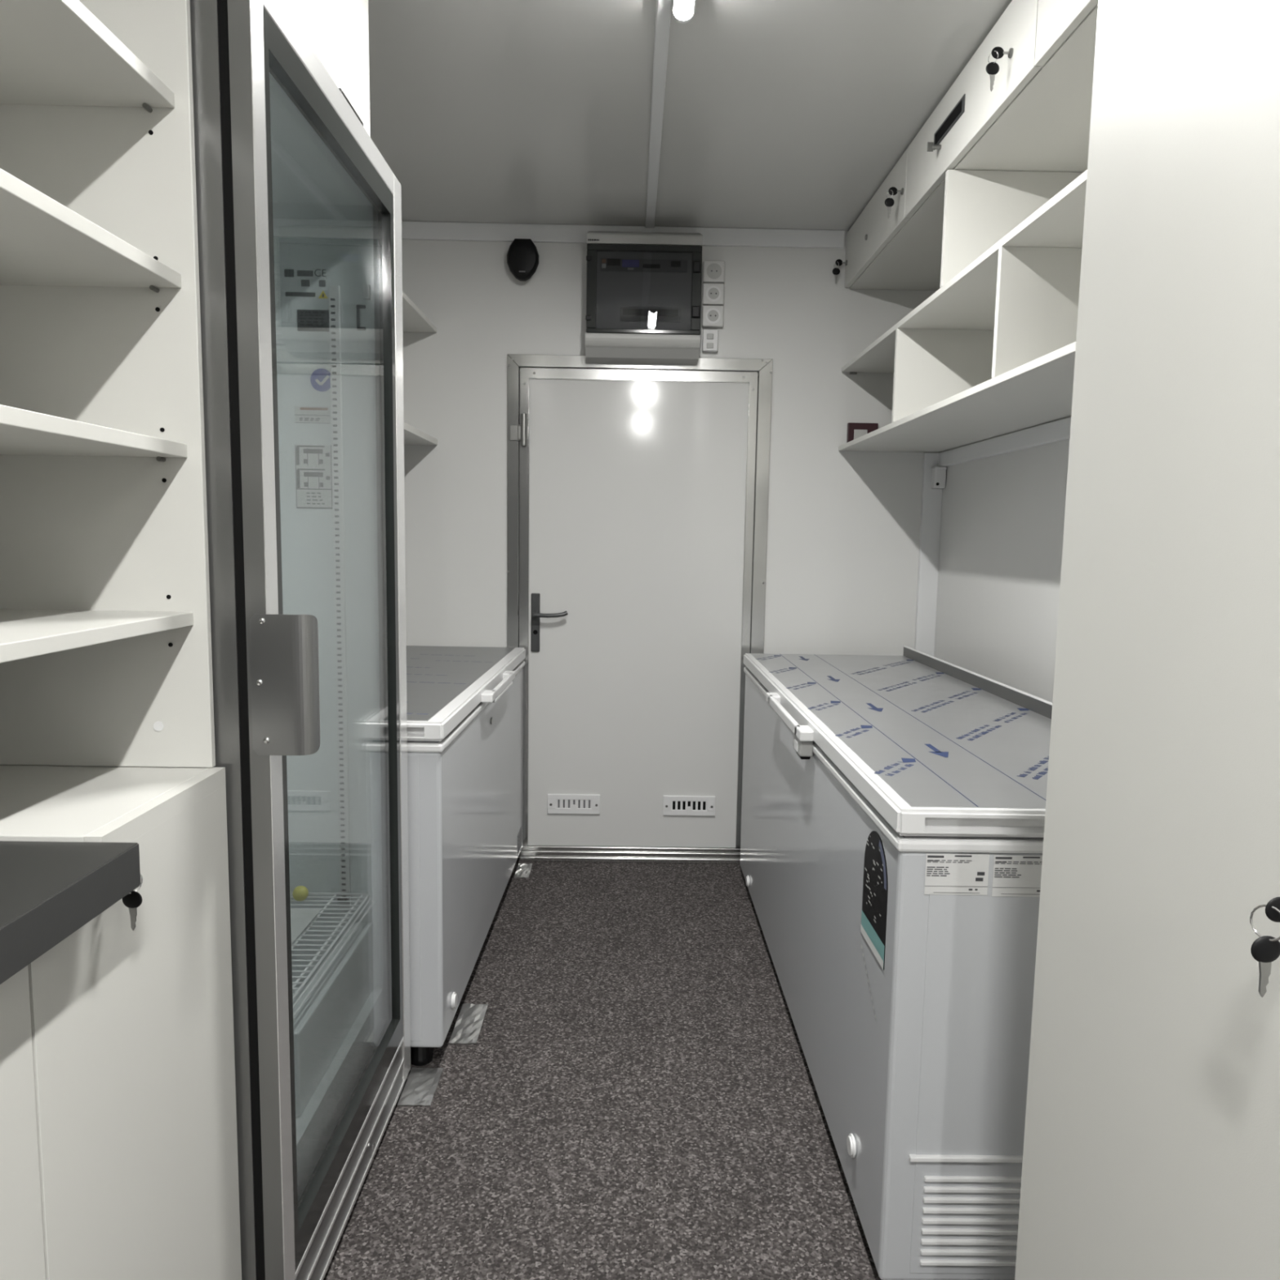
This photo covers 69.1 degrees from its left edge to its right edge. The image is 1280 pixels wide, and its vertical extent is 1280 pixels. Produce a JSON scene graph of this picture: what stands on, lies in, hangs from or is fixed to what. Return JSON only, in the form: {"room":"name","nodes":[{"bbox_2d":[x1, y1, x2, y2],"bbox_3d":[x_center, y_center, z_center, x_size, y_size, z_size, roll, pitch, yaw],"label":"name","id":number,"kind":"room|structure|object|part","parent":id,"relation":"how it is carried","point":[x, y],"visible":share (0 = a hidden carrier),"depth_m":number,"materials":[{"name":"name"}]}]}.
{"room":"cold storage room","nodes":[
{"label":"cold storage room","id":0,"kind":"room"},
{"bbox_2d":[323,861,881,1279],"bbox_3d":[0.019,1.311,0.490,2.550,0.080,6.890,1,6,-1],"label":"floor","id":1,"kind":"structure","parent":0,"point":[635,1096],"depth_m":2.11,"materials":[{"name":"carpet"}]},
{"bbox_2d":[0,764,241,1279],"bbox_3d":[-0.866,0.766,0.456,0.558,0.982,1.858,1,6,-1],"label":"base cabinet","id":2,"kind":"object","parent":1,"relation":"on","point":[118,1137],"visible":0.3,"depth_m":1.11,"materials":[{"name":"white laminate"}]},
{"bbox_3d":[-0.602,0.722,0.717,0.019,0.892,0.442,1,6,-1],"label":"door","id":3,"kind":"part","parent":2,"relation":"part of","materials":[{"name":"white laminate"}]},
{"bbox_2d":[0,840,140,984],"bbox_3d":[-0.837,0.324,0.243,0.597,0.049,1.550,1,6,-1],"label":"countertop","id":4,"kind":"structure","parent":2,"relation":"on","point":[49,891],"depth_m":0.91,"materials":[{"name":"laminate"}]},
{"bbox_2d":[0,0,215,767],"bbox_3d":[-0.859,-0.521,0.744,0.540,1.512,1.010,1,6,-1],"label":"shelving unit","id":5,"kind":"object","parent":2,"relation":"on","point":[106,655],"visible":1,"depth_m":1.25,"materials":[{"name":"white laminate"}]},
{"bbox_3d":[-0.862,-0.659,0.731,0.511,0.018,0.982,1,6,-1],"label":"shelf","id":6,"kind":"part","parent":5,"relation":"part of","materials":[{"name":"white laminate"}]},
{"bbox_3d":[-0.865,-0.432,0.756,0.511,0.018,0.982,1,6,-1],"label":"shelf","id":7,"kind":"part","parent":5,"relation":"part of","materials":[{"name":"white laminate"}]},
{"bbox_3d":[-0.869,-0.209,0.780,0.511,0.018,0.982,1,6,-1],"label":"shelf","id":8,"kind":"part","parent":5,"relation":"part of","materials":[{"name":"white laminate"}]},
{"bbox_3d":[-0.873,0.019,0.805,0.511,0.018,0.982,1,6,-1],"label":"shelf","id":9,"kind":"part","parent":5,"relation":"part of","materials":[{"name":"white laminate"}]},
{"bbox_2d":[122,874,142,930],"bbox_3d":[-0.571,0.288,1.035,0.032,0.076,0.016,-1,6,-14],"label":"key","id":10,"kind":"object","parent":2,"relation":"attached to","point":[133,900],"visible":0.46,"depth_m":1.03,"materials":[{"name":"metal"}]},
{"bbox_3d":[-0.567,0.312,1.039,0.008,0.028,0.002,1,6,-1],"label":"key blade","id":11,"kind":"part","parent":10,"relation":"part of","materials":[{"name":"silver metal"}]},
{"bbox_2d":[190,0,410,1279],"bbox_3d":[-0.807,0.077,1.733,0.672,2.078,0.826,1,6,-1],"label":"fridge","id":12,"kind":"object","parent":1,"relation":"on","point":[299,210],"visible":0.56,"depth_m":1.73,"materials":[{"name":"clear glass"}]},
{"bbox_3d":[-0.593,0.113,1.338,0.037,2.058,0.014,1,6,-1],"label":"post","id":13,"kind":"part","parent":12,"relation":"part of","materials":[{"name":"grey metal"}]},
{"bbox_3d":[-0.507,0.064,1.329,0.092,0.203,0.024,-1,7,-19],"label":"handle","id":14,"kind":"part","parent":12,"relation":"part of","materials":[{"name":"silver metal"}]},
{"bbox_2d":[289,892,373,1018],"bbox_3d":[-0.849,0.625,1.781,0.490,0.026,0.693,1,6,-1],"label":"wire rack","id":15,"kind":"object","parent":12,"relation":"in","point":[340,900],"visible":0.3,"depth_m":1.92,"materials":[{"name":"white metal"}]},
{"bbox_2d":[292,885,308,901],"bbox_3d":[-0.756,0.564,2.071,0.034,0.034,0.034,1,6,-1],"label":"ball","id":16,"kind":"object","parent":15,"relation":"on","point":[300,893],"visible":1,"depth_m":2.06,"materials":[{"name":"yellow"}]},
{"bbox_2d":[290,908,321,943],"bbox_3d":[-0.779,0.598,1.853,0.182,0.013,0.321,1,6,2],"label":"paper sheet","id":17,"kind":"object","parent":15,"relation":"on","point":[300,918],"visible":0.21,"depth_m":1.95,"materials":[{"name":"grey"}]},
{"bbox_3d":[-0.664,-0.069,2.061,0.022,1.382,0.010,1,6,-1],"label":"shelf rail","id":18,"kind":"part","parent":12,"relation":"part of","materials":[{"name":"grey plastic"}]},
{"bbox_3d":[-0.567,1.026,1.831,0.026,0.118,0.710,1,6,-1],"label":"rail","id":19,"kind":"part","parent":12,"relation":"part of","materials":[{"name":"grey metal"}]},
{"bbox_2d":[362,284,371,300],"bbox_3d":[-0.583,-0.743,1.985,0.014,0.030,0.016,1,6,-1],"label":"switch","id":20,"kind":"object","parent":12,"relation":"attached to","point":[366,288],"depth_m":1.98,"materials":[{"name":"grey plastic"}]},
{"bbox_2d":[396,1067,443,1106],"bbox_3d":[-0.525,1.070,2.229,0.077,0.005,0.150,1,6,-1],"label":"floor plate","id":21,"kind":"object","parent":1,"relation":"on","point":[420,1088],"visible":1,"depth_m":2.22,"materials":[{"name":"metal"}]},
{"bbox_2d":[406,645,525,1066],"bbox_3d":[-0.765,0.544,2.975,0.668,0.882,1.516,1,6,0],"label":"chest freezer","id":22,"kind":"object","parent":1,"relation":"on","point":[464,704],"visible":0.38,"depth_m":2.50,"materials":[{"name":"white metal"}]},
{"bbox_3d":[-0.774,0.129,2.930,0.636,0.045,1.516,1,6,0],"label":"lid","id":23,"kind":"part","parent":22,"relation":"part of","materials":[{"name":"grey plastic"}]},
{"bbox_3d":[-0.441,0.143,2.920,0.034,0.026,0.480,1,6,0],"label":"lid handle","id":24,"kind":"part","parent":22,"relation":"part of","materials":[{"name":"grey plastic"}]},
{"bbox_2d":[448,1003,488,1044],"bbox_3d":[-0.463,1.039,2.521,0.071,0.005,0.204,1,6,-1],"label":"floor plate","id":25,"kind":"object","parent":1,"relation":"on","point":[467,1028],"visible":1,"depth_m":2.51,"materials":[{"name":"metal"}]},
{"bbox_2d":[514,863,532,878],"bbox_3d":[-0.461,0.913,3.681,0.056,0.005,0.150,1,6,-1],"label":"floor plate","id":26,"kind":"object","parent":1,"relation":"on","point":[523,870],"visible":1,"depth_m":3.67,"materials":[{"name":"metal"}]},
{"bbox_2d":[739,645,1052,1279],"bbox_3d":[0.728,0.588,2.617,0.708,0.921,2.102,1,6,-1],"label":"chest freezer","id":27,"kind":"object","parent":1,"relation":"on","point":[893,809],"visible":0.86,"depth_m":1.66,"materials":[{"name":"white metal"}]},
{"bbox_3d":[0.398,0.201,2.514,0.034,0.026,0.570,1,6,-1],"label":"lid handle","id":28,"kind":"part","parent":27,"relation":"part of","materials":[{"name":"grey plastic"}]},
{"bbox_2d":[861,944,875,1018],"bbox_3d":[0.423,0.632,1.725,0.001,0.087,0.121,1,6,-1],"label":"print","id":29,"kind":"object","parent":27,"relation":"attached to","point":[861,944],"depth_m":1.71},
{"bbox_3d":[0.751,0.192,2.575,0.676,0.045,2.101,1,6,-1],"label":"lid","id":30,"kind":"part","parent":27,"relation":"part of","materials":[{"name":"grey plastic"}]},
{"bbox_3d":[0.750,0.990,1.610,0.580,0.203,0.012,1,6,-1],"label":"louvre panel","id":31,"kind":"part","parent":27,"relation":"part of","materials":[{"name":"grey plastic"}]},
{"bbox_2d":[1014,0,1279,1279],"bbox_3d":[0.849,0.025,0.528,0.724,2.496,1.126,1,6,-1],"label":"tall cabinet","id":32,"kind":"object","parent":1,"relation":"on","point":[1151,1151],"visible":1,"depth_m":0.86,"materials":[{"name":"white laminate"}]},
{"bbox_2d":[1249,897,1279,997],"bbox_3d":[0.462,0.223,0.671,0.040,0.076,0.016,2,6,10],"label":"keys","id":33,"kind":"object","parent":32,"relation":"attached to","point":[1265,949],"visible":1,"depth_m":0.67,"materials":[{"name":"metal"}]},
{"bbox_3d":[0.453,0.246,0.675,0.008,0.028,0.002,1,6,-1],"label":"key blade","id":34,"kind":"part","parent":33,"relation":"part of","materials":[{"name":"silver metal"}]},
{"bbox_2d":[401,231,939,655],"bbox_3d":[0.004,-0.338,3.726,2.550,2.497,0.100,1,6,-1],"label":"wall","id":35,"kind":"structure","parent":0,"point":[843,527],"depth_m":3.63,"materials":[{"name":"white paint"}]},
{"bbox_2d":[506,238,538,280],"bbox_3d":[-0.442,-1.434,3.515,0.122,0.153,0.072,1,6,-1],"label":"speaker","id":36,"kind":"object","parent":35,"relation":"attached to","point":[522,255],"visible":1,"depth_m":3.48},
{"bbox_2d":[401,221,844,248],"bbox_3d":[-0.185,-1.543,3.536,1.930,0.064,0.013,1,6,-1],"label":"trim","id":37,"kind":"structure","parent":35,"relation":"attached to","point":[411,230],"depth_m":3.53,"materials":[{"name":"grey"}]},
{"bbox_2d":[506,354,773,864],"bbox_3d":[-0.015,-0.093,3.699,1.025,2.015,0.106,1,6,-1],"label":"door","id":38,"kind":"structure","parent":35,"relation":"in","point":[637,500],"depth_m":3.69,"materials":[{"name":"metal"}]},
{"bbox_3d":[-0.416,-0.070,3.697,0.034,0.233,0.011,1,6,-1],"label":"handle plate","id":39,"kind":"part","parent":38,"relation":"part of","materials":[{"name":"grey plastic"}]},
{"bbox_3d":[-0.354,-0.103,3.666,0.141,0.028,0.050,1,6,-1],"label":"lever","id":40,"kind":"part","parent":38,"relation":"part of","materials":[{"name":"grey plastic"}]},
{"bbox_2d":[547,794,599,814],"bbox_3d":[-0.269,0.667,3.779,0.213,0.081,0.009,1,6,-1],"label":"air vent","id":41,"kind":"object","parent":38,"relation":"attached to","point":[557,804],"depth_m":3.78,"materials":[{"name":"grey plastic"}]},
{"bbox_2d":[662,795,715,816],"bbox_3d":[0.200,0.675,3.785,0.212,0.082,0.009,1,6,-1],"label":"air vent","id":42,"kind":"object","parent":38,"relation":"attached to","point":[673,805],"depth_m":3.78,"materials":[{"name":"grey plastic"}]},
{"bbox_2d":[585,231,702,364],"bbox_3d":[0.012,-1.300,3.486,0.426,0.493,0.168,1,6,-1],"label":"box","id":43,"kind":"object","parent":35,"relation":"attached to","point":[643,289],"visible":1,"depth_m":3.43,"materials":[{"name":"grey plastic"}]},
{"bbox_3d":[0.014,-1.288,3.433,0.362,0.290,0.005,1,6,-1],"label":"panel","id":44,"kind":"part","parent":43,"relation":"part of","materials":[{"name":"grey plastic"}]},
{"bbox_3d":[0.015,-1.288,3.423,0.422,0.315,0.021,1,6,-1],"label":"frame","id":45,"kind":"part","parent":43,"relation":"part of","materials":[{"name":"grey plastic"}]},
{"bbox_2d":[702,328,718,352],"bbox_3d":[0.270,-1.150,3.572,0.060,0.082,0.034,1,6,-1],"label":"light switch","id":46,"kind":"object","parent":35,"relation":"attached to","point":[709,336],"visible":1,"depth_m":3.56,"materials":[{"name":"grey plastic"}]},
{"bbox_2d":[702,305,724,328],"bbox_3d":[0.279,-1.240,3.564,0.082,0.079,0.030,1,6,-1],"label":"wall socket","id":47,"kind":"object","parent":35,"relation":"attached to","point":[713,316],"visible":1,"depth_m":3.55,"materials":[{"name":"grey plastic"}]},
{"bbox_2d":[702,283,724,305],"bbox_3d":[0.281,-1.322,3.555,0.082,0.079,0.030,1,6,-1],"label":"wall socket","id":48,"kind":"object","parent":35,"relation":"attached to","point":[713,294],"visible":1,"depth_m":3.54,"materials":[{"name":"grey plastic"}]},
{"bbox_2d":[702,260,724,283],"bbox_3d":[0.282,-1.404,3.547,0.082,0.080,0.030,1,6,-1],"label":"wall socket","id":49,"kind":"object","parent":35,"relation":"attached to","point":[713,271],"visible":1,"depth_m":3.53,"materials":[{"name":"grey plastic"}]},
{"bbox_2d":[914,453,942,656],"bbox_3d":[1.136,0.098,3.724,0.076,1.668,0.023,1,6,-1],"label":"trim","id":50,"kind":"structure","parent":35,"relation":"attached to","point":[931,498],"depth_m":3.67,"materials":[{"name":"grey"}]},
{"bbox_2d":[368,0,1012,231],"bbox_3d":[0.061,-1.250,0.211,2.550,0.080,6.890,1,6,-1],"label":"ceiling","id":51,"kind":"structure","parent":0,"point":[778,114],"depth_m":2.53,"materials":[{"name":"grey"}]},
{"bbox_2d":[645,0,671,228],"bbox_3d":[0.073,-1.206,0.210,0.034,0.010,6.678,1,6,-1],"label":"trim","id":52,"kind":"structure","parent":51,"relation":"attached to","point":[663,13],"depth_m":2.49,"materials":[{"name":"grey"}]},
{"bbox_2d":[672,0,695,22],"bbox_3d":[0.098,-1.371,1.863,0.048,0.046,0.404,1,6,-1],"label":"ceiling lamp","id":53,"kind":"object","parent":51,"relation":"attached to","point":[682,10],"visible":1,"depth_m":2.05,"materials":[{"name":"grey plastic"}]},
{"bbox_2d":[674,0,693,11],"bbox_3d":[0.098,-1.369,1.864,0.040,0.004,0.380,1,6,-1],"label":"diffuser","id":54,"kind":"object","parent":53,"relation":"attached to","point":[679,5],"depth_m":2.03,"materials":[{"name":"white plastic"}]},
{"bbox_2d":[933,439,1069,702],"bbox_3d":[1.265,0.049,0.366,0.100,2.497,6.690,1,6,-1],"label":"wall","id":55,"kind":"structure","parent":0,"point":[1002,516],"depth_m":3.02,"materials":[{"name":"white paint"}]},
{"bbox_2d":[930,466,946,488],"bbox_3d":[1.158,-0.630,3.609,0.047,0.081,0.048,1,6,-1],"label":"junction box","id":56,"kind":"object","parent":55,"relation":"attached to","point":[938,473],"visible":1,"depth_m":3.59,"materials":[{"name":"grey plastic"}]},
{"bbox_2d":[838,169,1087,453],"bbox_3d":[1.000,-0.899,2.311,0.408,0.612,2.608,1,6,-1],"label":"shelf","id":57,"kind":"object","parent":55,"relation":"attached to","point":[990,353],"visible":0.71,"depth_m":2.42,"materials":[{"name":"white laminate"}]},
{"bbox_2d":[846,422,878,442],"bbox_3d":[0.867,-0.800,3.623,0.118,0.089,0.017,1,6,-1],"label":"framed card","id":58,"kind":"object","parent":57,"relation":"on","point":[855,430],"visible":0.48,"depth_m":3.61,"materials":[{"name":"red"}]},
{"bbox_3d":[0.989,-0.605,2.343,0.396,0.018,2.608,1,6,-1],"label":"shelf","id":59,"kind":"part","parent":57,"relation":"part of","materials":[{"name":"white laminate"}]},
{"bbox_3d":[1.197,-0.896,2.313,0.012,0.612,2.608,1,6,-1],"label":"panel","id":60,"kind":"part","parent":57,"relation":"part of","materials":[{"name":"white laminate"}]},
{"bbox_2d":[844,0,1097,290],"bbox_3d":[1.003,-1.310,2.266,0.415,0.213,2.608,1,6,-1],"label":"upper cabinet","id":61,"kind":"object","parent":55,"relation":"attached to","point":[1036,115],"visible":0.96,"depth_m":2.27,"materials":[{"name":"white laminate"}]},
{"bbox_2d":[832,258,845,284],"bbox_3d":[0.756,-1.401,3.536,0.049,0.093,0.017,2,6,9],"label":"keys","id":62,"kind":"object","parent":61,"relation":"attached to","point":[836,271],"visible":1,"depth_m":3.53,"materials":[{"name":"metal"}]},
{"bbox_3d":[0.800,-1.409,3.169,0.018,0.201,0.783,1,6,-1],"label":"door","id":63,"kind":"part","parent":61,"relation":"part of","materials":[{"name":"white laminate"}]},
{"bbox_2d":[884,186,901,218],"bbox_3d":[0.764,-1.322,2.810,0.049,0.093,0.017,2,6,9],"label":"keys","id":64,"kind":"object","parent":61,"relation":"attached to","point":[889,202],"visible":1,"depth_m":2.81,"materials":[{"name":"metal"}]},
{"bbox_3d":[0.754,-1.294,2.814,0.011,0.036,0.002,1,6,-1],"label":"key blade","id":65,"kind":"part","parent":64,"relation":"part of","materials":[{"name":"silver metal"}]},
{"bbox_2d":[926,142,941,151],"bbox_3d":[0.780,-1.308,2.466,0.037,0.024,0.012,1,6,-1],"label":"key","id":66,"kind":"object","parent":61,"relation":"attached to","point":[931,146],"visible":1,"depth_m":2.46,"materials":[{"name":"grey metal"}]},
{"bbox_3d":[0.787,-1.308,2.466,0.023,0.012,0.012,1,6,-1],"label":"key blade","id":67,"kind":"part","parent":66,"relation":"part of","materials":[{"name":"grey metal"}]},
{"bbox_3d":[0.798,-1.335,2.403,0.005,0.043,0.230,1,6,-1],"label":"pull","id":68,"kind":"part","parent":61,"relation":"part of","materials":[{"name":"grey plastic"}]},
{"bbox_3d":[0.809,-1.317,2.331,0.018,0.201,0.897,1,6,-1],"label":"door","id":69,"kind":"part","parent":61,"relation":"part of","materials":[{"name":"white laminate"}]},
{"bbox_2d":[986,46,1009,91],"bbox_3d":[0.772,-1.234,2.010,0.049,0.093,0.017,2,6,9],"label":"keys","id":70,"kind":"object","parent":61,"relation":"attached to","point":[997,52],"visible":1,"depth_m":2.01,"materials":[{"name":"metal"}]},
{"bbox_3d":[0.762,-1.207,2.014,0.011,0.036,0.002,1,6,-1],"label":"key blade","id":71,"kind":"part","parent":70,"relation":"part of","materials":[{"name":"silver metal"}]},
{"bbox_3d":[0.791,-1.268,2.008,0.014,0.005,0.006,1,6,-1],"label":"key blade","id":72,"kind":"part","parent":70,"relation":"part of","materials":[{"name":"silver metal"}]},
{"bbox_3d":[0.818,-1.219,1.426,0.018,0.201,0.918,1,6,-1],"label":"door","id":73,"kind":"part","parent":61,"relation":"part of","materials":[{"name":"white laminate"}]},
{"bbox_2d":[938,416,1071,466],"bbox_3d":[1.190,-0.561,2.345,0.023,0.056,2.578,1,6,-1],"label":"trim","id":74,"kind":"structure","parent":55,"relation":"attached to","point":[1058,430],"depth_m":2.94,"materials":[{"name":"grey"}]},
{"bbox_3d":[-1.185,0.012,0.336,0.100,2.497,6.690,1,6,-1],"label":"wall","id":75,"kind":"structure","parent":0,"visible":0},
{"bbox_2d":[281,0,369,136],"bbox_3d":[-0.843,-1.166,1.576,0.573,0.411,0.739,1,6,-1],"label":"upper cabinet","id":76,"kind":"object","parent":75,"relation":"attached to","point":[337,31],"visible":0.2,"depth_m":1.77,"materials":[{"name":"white laminate"}]},
{"bbox_3d":[-0.566,-1.031,1.823,0.006,0.032,0.150,1,6,-1],"label":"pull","id":77,"kind":"part","parent":76,"relation":"part of","materials":[{"name":"black plastic"}]},
{"bbox_2d":[402,291,436,333],"bbox_3d":[-0.960,-1.112,2.831,0.374,0.018,1.489,1,6,-1],"label":"wall shelf","id":78,"kind":"object","parent":75,"relation":"attached to","point":[414,320],"visible":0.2,"depth_m":3.37,"materials":[{"name":"white laminate"}]},
{"bbox_2d":[404,422,437,444],"bbox_3d":[-0.967,-0.692,2.876,0.374,0.023,1.489,1,6,-1],"label":"wall shelf","id":79,"kind":"object","parent":75,"relation":"attached to","point":[412,436],"visible":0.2,"depth_m":3.39,"materials":[{"name":"white laminate"}]}
]}

